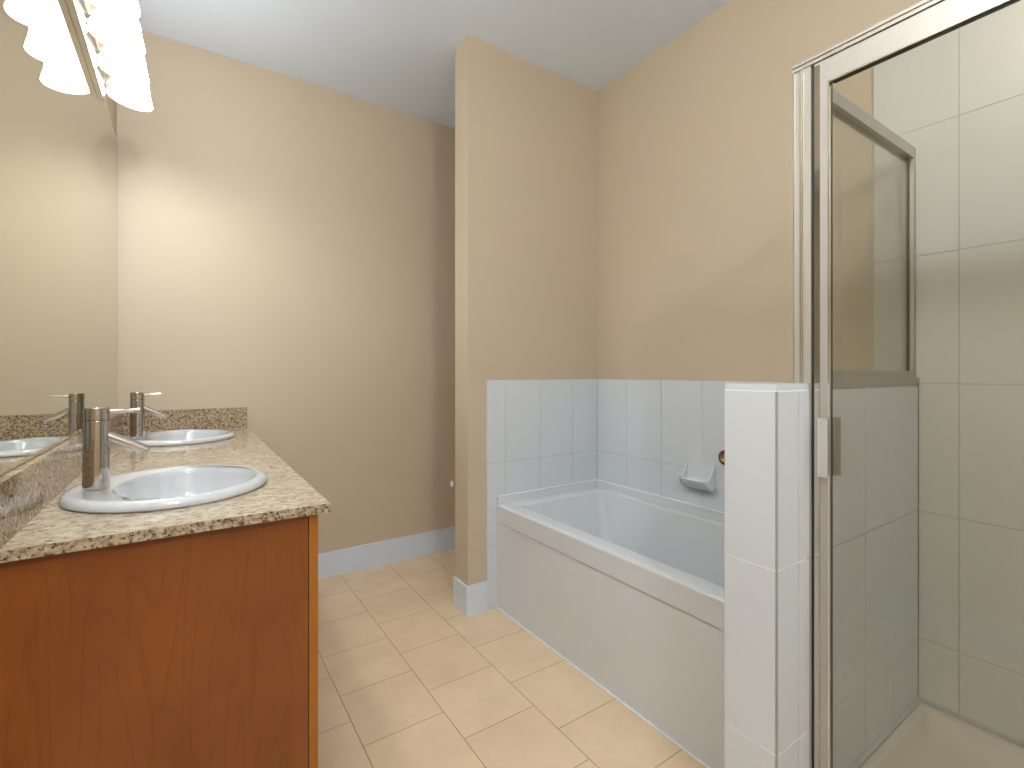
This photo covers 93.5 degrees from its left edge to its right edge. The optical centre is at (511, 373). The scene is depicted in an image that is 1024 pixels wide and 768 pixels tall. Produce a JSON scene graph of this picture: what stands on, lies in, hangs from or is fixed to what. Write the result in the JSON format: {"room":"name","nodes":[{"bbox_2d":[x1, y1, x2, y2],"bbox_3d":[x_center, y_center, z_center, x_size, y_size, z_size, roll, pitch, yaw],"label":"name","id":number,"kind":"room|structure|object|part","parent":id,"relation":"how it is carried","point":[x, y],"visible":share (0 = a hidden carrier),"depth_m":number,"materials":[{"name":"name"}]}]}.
{"room":"bathroom","nodes":[
{"label":"bathroom","id":0,"kind":"room"},
{"bbox_2d":[84,0,116,137],"bbox_3d":[-0.544,-0.232,0.213,0.120,2.774,5.000,0,0,-34],"label":"wall","id":1,"kind":"structure","parent":0,"point":[111,104],"depth_m":2.01,"materials":[{"name":"beige paint"}]},
{"bbox_2d":[0,0,117,474],"bbox_3d":[-1.324,-0.441,1.486,0.005,1.234,1.764,0,0,-34],"label":"wall mirror","id":2,"kind":"object","parent":1,"relation":"attached to","point":[59,143],"visible":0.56,"depth_m":1.14,"materials":[{"name":"mirror"}]},
{"bbox_2d":[0,413,122,548],"bbox_3d":[-1.318,0.230,1.493,0.022,0.105,1.769,0,0,-34],"label":"backsplash","id":3,"kind":"structure","parent":1,"relation":"attached to","point":[29,487],"depth_m":0.97,"materials":[{"name":"beige stone"}]},
{"bbox_2d":[66,0,152,110],"bbox_3d":[-1.272,-1.062,1.552,0.155,0.166,0.724,0,0,-34],"label":"vanity light","id":4,"kind":"object","parent":1,"relation":"attached to","point":[115,23],"visible":1,"depth_m":1.53,"materials":[{"name":"white glass"}]},
{"bbox_3d":[-1.234,-1.095,1.460,0.089,0.094,0.012,0,0,-34],"label":"arm","id":5,"kind":"part","parent":4,"relation":"part of","materials":[{"name":"silver metal"}]},
{"bbox_3d":[-1.343,-1.095,1.621,0.089,0.094,0.012,0,0,-34],"label":"arm","id":6,"kind":"part","parent":4,"relation":"part of","materials":[{"name":"silver metal"}]},
{"bbox_3d":[-1.451,-1.095,1.779,0.025,0.094,0.092,0,0,42],"label":"arm","id":7,"kind":"part","parent":4,"relation":"part of","materials":[{"name":"silver metal"}]},
{"bbox_3d":[-1.101,-1.064,1.314,0.138,0.104,0.139,0,0,-34],"label":"lamp shade","id":8,"kind":"part","parent":4,"relation":"part of","materials":[{"name":"white glass"}]},
{"bbox_3d":[-1.210,-1.064,1.476,0.138,0.104,0.139,0,0,-34],"label":"lamp shade","id":9,"kind":"part","parent":4,"relation":"part of","materials":[{"name":"white glass"}]},
{"bbox_3d":[-1.204,-1.079,1.480,0.038,0.060,0.038,0,0,-34],"label":"bulb","id":10,"kind":"part","parent":4,"relation":"part of","materials":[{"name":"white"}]},
{"bbox_3d":[-1.319,-1.064,1.638,0.138,0.104,0.139,0,0,-34],"label":"lamp shade","id":11,"kind":"part","parent":4,"relation":"part of","materials":[{"name":"white glass"}]},
{"bbox_3d":[-1.427,-1.064,1.800,0.138,0.104,0.139,0,0,-34],"label":"lamp shade","id":12,"kind":"part","parent":4,"relation":"part of","materials":[{"name":"white glass"}]},
{"bbox_2d":[117,30,454,553],"bbox_3d":[-0.931,-0.232,2.893,2.228,2.774,0.120,0,0,-34],"label":"wall","id":13,"kind":"structure","parent":0,"point":[286,244],"depth_m":2.67,"materials":[{"name":"beige paint"}]},
{"bbox_2d":[123,407,246,433],"bbox_3d":[-1.588,0.230,2.366,0.504,0.105,0.019,0,0,-34],"label":"backsplash","id":14,"kind":"structure","parent":13,"relation":"attached to","point":[210,418],"depth_m":2.37,"materials":[{"name":"beige stone"}]},
{"bbox_2d":[318,527,454,578],"bbox_3d":[-0.679,1.085,2.982,1.709,0.139,0.013,0,0,-34],"label":"baseboard","id":15,"kind":"structure","parent":13,"relation":"attached to","point":[341,561],"depth_m":2.91,"materials":[{"name":"white paint"}]},
{"bbox_2d":[137,0,730,128],"bbox_3d":[0.430,-1.659,0.868,2.468,0.080,5.000,0,0,-34],"label":"ceiling","id":16,"kind":"structure","parent":0,"point":[399,55],"depth_m":2.30,"materials":[{"name":"white paint"}]},
{"bbox_2d":[318,548,705,767],"bbox_3d":[0.430,1.195,0.868,2.468,0.080,5.000,0,0,-34],"label":"floor","id":17,"kind":"structure","parent":0,"point":[406,679],"depth_m":1.74,"materials":[{"name":"beige tile"}]},
{"bbox_2d":[0,514,317,767],"bbox_3d":[-1.109,0.729,1.644,0.536,0.852,1.752,0,0,-34],"label":"vanity cabinet","id":18,"kind":"object","parent":17,"relation":"on","point":[200,649],"visible":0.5,"depth_m":0.90,"materials":[{"name":"orange wood"}]},
{"bbox_2d":[0,428,329,562],"bbox_3d":[-1.108,0.292,1.634,0.528,0.020,1.769,0,0,-34],"label":"countertop","id":19,"kind":"structure","parent":18,"relation":"on","point":[285,494],"depth_m":0.99,"materials":[{"name":"beige stone"}]},
{"bbox_2d":[82,407,149,489],"bbox_3d":[-0.917,0.170,1.119,0.123,0.183,0.049,0,0,-34],"label":"faucet","id":20,"kind":"object","parent":19,"relation":"on","point":[97,436],"visible":1,"depth_m":1.08,"materials":[{"name":"silver metal"}]},
{"bbox_3d":[-0.906,0.088,1.126,0.059,0.012,0.010,0,0,-34],"label":"lever","id":21,"kind":"part","parent":20,"relation":"part of","materials":[{"name":"silver metal"}]},
{"bbox_3d":[-0.903,0.162,1.128,0.091,0.062,0.022,0,0,-34],"label":"spout","id":22,"kind":"part","parent":20,"relation":"part of","materials":[{"name":"silver metal"}]},
{"bbox_2d":[130,392,166,437],"bbox_3d":[-1.511,0.170,2.003,0.123,0.183,0.049,0,0,-34],"label":"faucet","id":23,"kind":"object","parent":19,"relation":"on","point":[137,399],"visible":1,"depth_m":1.97,"materials":[{"name":"silver metal"}]},
{"bbox_3d":[-1.500,0.088,2.010,0.059,0.012,0.010,0,0,-34],"label":"lever","id":24,"kind":"part","parent":23,"relation":"part of","materials":[{"name":"silver metal"}]},
{"bbox_3d":[-1.498,0.162,2.012,0.091,0.062,0.022,0,0,-34],"label":"spout","id":25,"kind":"part","parent":23,"relation":"part of","materials":[{"name":"silver metal"}]},
{"bbox_2d":[58,464,266,513],"bbox_3d":[-0.828,0.345,1.178,0.410,0.168,0.440,0,0,-34],"label":"sink","id":26,"kind":"object","parent":19,"relation":"in","point":[158,489],"visible":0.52,"depth_m":1.20,"materials":[{"name":"white ceramic"}]},
{"bbox_2d":[125,429,234,446],"bbox_3d":[-1.423,0.345,2.062,0.410,0.168,0.440,0,0,-34],"label":"sink","id":27,"kind":"object","parent":19,"relation":"in","point":[185,436],"visible":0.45,"depth_m":2.10,"materials":[{"name":"white ceramic"}]},
{"bbox_3d":[-0.552,0.677,1.226,0.019,0.745,0.436,0,0,-34],"label":"door","id":28,"kind":"part","parent":18,"relation":"part of","materials":[{"name":"orange wood"}]},
{"bbox_2d":[496,479,724,767],"bbox_3d":[0.575,0.881,2.014,0.684,0.548,1.332,0,0,-34],"label":"bathtub","id":29,"kind":"object","parent":17,"relation":"on","point":[626,585],"visible":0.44,"depth_m":1.84,"materials":[{"name":"white ceramic"}]},
{"bbox_2d":[496,487,724,630],"bbox_3d":[0.576,0.838,2.015,0.680,0.385,1.332,0,0,-34],"label":"basin","id":30,"kind":"object","parent":29,"relation":"in","point":[581,558],"depth_m":2.06,"materials":[{"name":"white ceramic"}]},
{"bbox_2d":[850,696,1023,767],"bbox_3d":[1.254,1.095,0.944,0.750,0.120,0.942,0,0,-34],"label":"shower tray","id":31,"kind":"object","parent":17,"relation":"on","point":[927,734],"visible":1,"depth_m":1.39,"materials":[{"name":"ceramic"}]},
{"bbox_2d":[791,0,944,767],"bbox_3d":[0.969,0.151,0.775,0.040,1.788,0.980,0,0,-34],"label":"shower frame","id":32,"kind":"object","parent":31,"relation":"on","point":[803,72],"visible":0.86,"depth_m":1.14,"materials":[{"name":"silver metal"}]},
{"bbox_3d":[0.704,-0.352,1.170,0.030,0.751,0.026,0,0,-34],"label":"corner post","id":33,"kind":"part","parent":32,"relation":"part of","materials":[{"name":"silver metal"}]},
{"bbox_2d":[814,0,1020,767],"bbox_3d":[0.969,0.148,0.764,0.051,1.749,0.902,0,0,-34],"label":"shower door","id":34,"kind":"structure","parent":32,"relation":"attached to","point":[947,16],"depth_m":1.11,"materials":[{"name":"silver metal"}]},
{"bbox_3d":[0.718,0.171,1.108,0.018,0.135,0.022,0,0,-34],"label":"handle","id":35,"kind":"part","parent":34,"relation":"part of","materials":[{"name":"silver metal"}]},
{"bbox_3d":[0.754,0.171,1.119,0.012,0.135,0.015,0,0,-34],"label":"handle","id":36,"kind":"part","parent":34,"relation":"part of","materials":[{"name":"silver metal"}]},
{"bbox_3d":[0.972,-0.700,0.765,0.021,0.052,0.901,0,0,-34],"label":"rail","id":37,"kind":"part","parent":34,"relation":"part of","materials":[{"name":"silver metal"}]},
{"bbox_2d":[455,35,596,585],"bbox_3d":[0.103,-0.232,2.593,0.846,2.774,0.131,0,0,-34],"label":"wall partition","id":38,"kind":"structure","parent":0,"point":[526,132],"depth_m":2.44,"materials":[{"name":"beige paint"}]},
{"bbox_2d":[453,576,486,616],"bbox_3d":[-0.208,1.085,2.376,0.114,0.139,0.144,0,0,-34],"label":"baseboard","id":39,"kind":"structure","parent":38,"relation":"attached to","point":[470,600],"depth_m":2.32,"materials":[{"name":"white paint"}]},
{"bbox_2d":[486,379,596,609],"bbox_3d":[0.185,0.595,2.562,0.743,1.121,0.011,0,0,-34],"label":"wall tile","id":40,"kind":"object","parent":38,"relation":"attached to","point":[540,434],"depth_m":2.51,"materials":[{"name":"white tile"}]},
{"bbox_2d":[597,0,921,695],"bbox_3d":[1.405,-0.232,1.522,0.120,2.774,5.000,0,0,-34],"label":"wall","id":41,"kind":"structure","parent":0,"point":[695,139],"depth_m":2.12,"materials":[{"name":"beige paint"}]},
{"bbox_2d":[597,379,759,511],"bbox_3d":[0.864,0.595,2.208,0.012,1.121,1.333,0,0,-34],"label":"wall tile","id":42,"kind":"object","parent":41,"relation":"attached to","point":[647,430],"depth_m":2.38,"materials":[{"name":"white tile"}]},
{"bbox_2d":[679,459,715,491],"bbox_3d":[0.833,0.465,2.178,0.072,0.124,0.150,0,0,-34],"label":"soap dish","id":43,"kind":"object","parent":41,"relation":"attached to","point":[699,475],"visible":1,"depth_m":2.18,"materials":[{"name":"white ceramic"}]},
{"bbox_2d":[718,450,724,465],"bbox_3d":[0.924,0.369,2.094,0.017,0.068,0.068,0,0,-34],"label":"pipe stub","id":44,"kind":"object","parent":41,"relation":"attached to","point":[721,456],"visible":0.52,"depth_m":2.10,"materials":[{"name":"gold metal"}]},
{"bbox_2d":[874,0,1023,742],"bbox_3d":[1.540,-0.017,1.202,0.012,2.344,1.075,0,0,-34],"label":"wall tile","id":45,"kind":"object","parent":41,"relation":"attached to","point":[957,96],"depth_m":1.45,"materials":[{"name":"white tile"}]},
{"bbox_3d":[0.917,0.598,1.362,0.869,1.114,0.112,0,0,-34],"label":"wall","id":46,"kind":"structure","parent":0,"visible":0},
{"bbox_2d":[725,382,917,767],"bbox_3d":[0.907,0.590,1.356,0.863,1.131,0.128,0,0,-34],"label":"wall tile","id":47,"kind":"object","parent":46,"relation":"attached to","point":[875,494],"depth_m":1.17,"materials":[{"name":"white tile"}]},
{"bbox_2d":[833,89,918,387],"bbox_3d":[1.007,-0.344,1.365,0.690,0.759,0.038,0,0,-34],"label":"metal frame","id":48,"kind":"structure","parent":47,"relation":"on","point":[844,110],"depth_m":1.53,"materials":[{"name":"silver metal"}]},
{"bbox_3d":[1.005,-0.706,1.369,0.690,0.034,0.030,0,0,-34],"label":"rail","id":49,"kind":"part","parent":48,"relation":"part of","materials":[{"name":"silver metal"}]},
{"bbox_3d":[1.005,0.008,1.369,0.690,0.030,0.030,0,0,-34],"label":"rail","id":50,"kind":"part","parent":48,"relation":"part of","materials":[{"name":"silver metal"}]}
]}

